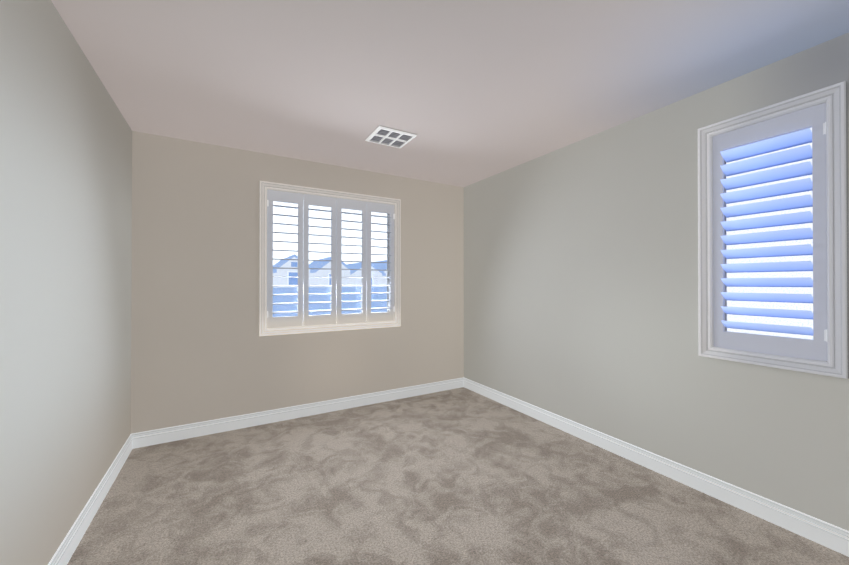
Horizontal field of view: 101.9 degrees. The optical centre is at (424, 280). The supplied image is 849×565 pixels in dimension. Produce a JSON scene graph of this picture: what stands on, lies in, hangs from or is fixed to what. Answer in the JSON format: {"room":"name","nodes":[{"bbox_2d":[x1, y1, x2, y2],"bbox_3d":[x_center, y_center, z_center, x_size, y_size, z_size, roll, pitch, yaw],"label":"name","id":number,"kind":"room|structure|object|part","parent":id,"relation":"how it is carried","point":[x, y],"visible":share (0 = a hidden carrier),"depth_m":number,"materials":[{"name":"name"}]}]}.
{"room":"empty bedroom","nodes":[
{"label":"empty bedroom","id":0,"kind":"room"},
{"bbox_2d":[0,0,131,564],"bbox_3d":[-1.170,0.059,0.466,0.160,2.700,5.581,0,0,-30],"label":"wall","id":1,"kind":"structure","parent":0,"point":[65,256],"depth_m":1.63,"materials":[{"name":"paint"}]},
{"bbox_2d":[48,433,135,564],"bbox_3d":[-1.133,1.347,0.572,0.015,0.126,5.421,0,0,-30],"label":"baseboard","id":2,"kind":"structure","parent":1,"relation":"attached to","point":[68,546],"depth_m":2.03,"materials":[{"name":"white wood"}]},
{"bbox_2d":[131,131,463,433],"bbox_3d":[-1.020,0.077,3.863,3.806,2.700,0.160,0,0,-30],"label":"wall","id":3,"kind":"structure","parent":0,"point":[202,350],"depth_m":3.33,"materials":[{"name":"paint"}]},
{"bbox_2d":[136,377,463,447],"bbox_3d":[-0.979,1.364,3.779,3.420,0.126,0.015,0,0,-30],"label":"baseboard","id":4,"kind":"structure","parent":3,"relation":"attached to","point":[169,434],"depth_m":3.50,"materials":[{"name":"white wood"}]},
{"bbox_2d":[259,181,400,335],"bbox_3d":[-0.997,-0.219,3.839,1.540,1.532,0.177,0,0,-30],"label":"window","id":5,"kind":"structure","parent":3,"relation":"in","point":[304,198],"depth_m":3.77,"materials":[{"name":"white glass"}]},
{"bbox_3d":[-1.028,-0.219,3.894,1.379,1.371,0.006,0,0,-30],"label":"glass","id":6,"kind":"part","parent":5,"relation":"part of","materials":[{"name":"clear glass"}]},
{"bbox_2d":[267,200,394,316],"bbox_3d":[-0.967,-0.219,3.787,1.422,1.176,0.009,0,0,-30],"label":"back window hinges","id":7,"kind":"object","parent":5,"relation":"attached to","point":[393,218],"visible":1,"depth_m":4.13,"materials":[{"name":"white"}]},
{"bbox_2d":[273,205,391,313],"bbox_3d":[-0.976,-0.219,3.802,1.291,1.100,0.112,0,0,-30],"label":"louvers","id":8,"kind":"object","parent":5,"relation":"attached to","point":[277,312],"visible":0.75,"depth_m":3.71,"materials":[{"name":"white wood"}]},
{"bbox_3d":[-1.028,-0.219,3.894,1.424,1.416,0.050,0,0,-30],"label":"back window sash","id":9,"kind":"part","parent":5,"relation":"part of","materials":[{"name":"white wood"}]},
{"bbox_2d":[51,0,848,186],"bbox_3d":[0.371,-1.345,1.451,3.806,0.120,5.741,0,0,-30],"label":"ceiling","id":10,"kind":"structure","parent":0,"point":[468,92],"depth_m":2.05,"materials":[{"name":"paint"}]},
{"bbox_2d":[365,125,416,147],"bbox_3d":[-0.300,-1.269,3.057,0.356,0.016,0.331,0,0,-30],"label":"ceiling vent","id":11,"kind":"object","parent":10,"relation":"in","point":[369,138],"visible":1,"depth_m":3.03,"materials":[{"name":"white metal"}]},
{"bbox_2d":[373,129,410,144],"bbox_3d":[-0.300,-1.276,3.057,0.306,0.002,0.281,0,0,-30],"label":"filter","id":12,"kind":"object","parent":11,"relation":"in","point":[392,137],"visible":0.29,"depth_m":3.06,"materials":[{"name":"grey metal"}]},
{"bbox_2d":[67,387,848,564],"bbox_3d":[0.371,1.474,1.436,3.806,0.120,5.741,0,0,-30],"label":"floor","id":13,"kind":"structure","parent":0,"point":[461,476],"depth_m":2.20,"materials":[{"name":"carpet"}]},
{"bbox_2d":[464,33,848,530],"bbox_3d":[1.991,0.069,2.283,0.160,2.700,5.581,0,0,-30],"label":"wall","id":14,"kind":"structure","parent":0,"point":[580,281],"depth_m":2.66,"materials":[{"name":"paint"}]},
{"bbox_2d":[464,378,848,556],"bbox_3d":[1.875,1.356,2.301,0.015,0.126,5.421,0,0,-30],"label":"baseboard","id":15,"kind":"structure","parent":14,"relation":"attached to","point":[826,534],"depth_m":2.33,"materials":[{"name":"white wood"}]},
{"bbox_2d":[698,81,848,378],"bbox_3d":[2.071,-0.261,2.078,0.177,1.527,0.640,0,0,-30],"label":"window","id":16,"kind":"structure","parent":14,"relation":"in","point":[828,291],"depth_m":2.00,"materials":[{"name":"grey wood"}]},
{"bbox_3d":[2.126,-0.261,2.110,0.050,1.411,0.524,0,0,-30],"label":"right window sash","id":17,"kind":"part","parent":16,"relation":"part of","materials":[{"name":"white wood"}]},
{"bbox_2d":[720,128,812,335],"bbox_3d":[2.034,-0.261,2.057,0.098,1.135,0.391,0,0,-30],"label":"louvers","id":18,"kind":"object","parent":16,"relation":"attached to","point":[794,139],"visible":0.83,"depth_m":2.03,"materials":[{"name":"white wood"}]},
{"bbox_3d":[2.126,-0.261,2.110,0.006,1.366,0.479,0,0,-30],"label":"glass","id":19,"kind":"part","parent":16,"relation":"part of","materials":[{"name":"clear glass"}]},
{"bbox_3d":[2.034,-0.261,2.057,0.028,1.386,0.494,0,0,-30],"label":"panel","id":20,"kind":"part","parent":16,"relation":"part of","materials":[{"name":"grey wood"}]},
{"bbox_2d":[823,122,826,341],"bbox_3d":[2.143,-0.262,1.832,0.009,1.171,0.024,0,0,-30],"label":"right window hinges","id":21,"kind":"object","parent":16,"relation":"attached to","point":[824,132],"visible":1,"depth_m":1.84,"materials":[{"name":"grey metal"}]},
{"label":"outside","id":22,"kind":"structure","parent":0,"visible":0},
{"bbox_3d":[-22.672,4.756,38.015,120.000,0.200,79.000,0,0,-30],"label":"ground","id":23,"kind":"structure","parent":22,"visible":0},
{"bbox_2d":[273,254,386,316],"bbox_3d":[-6.902,1.008,30.662,60.000,7.220,29.300,0,0,-30],"label":"houses","id":24,"kind":"structure","parent":23,"relation":"on","point":[314,298],"depth_m":16.67}
]}

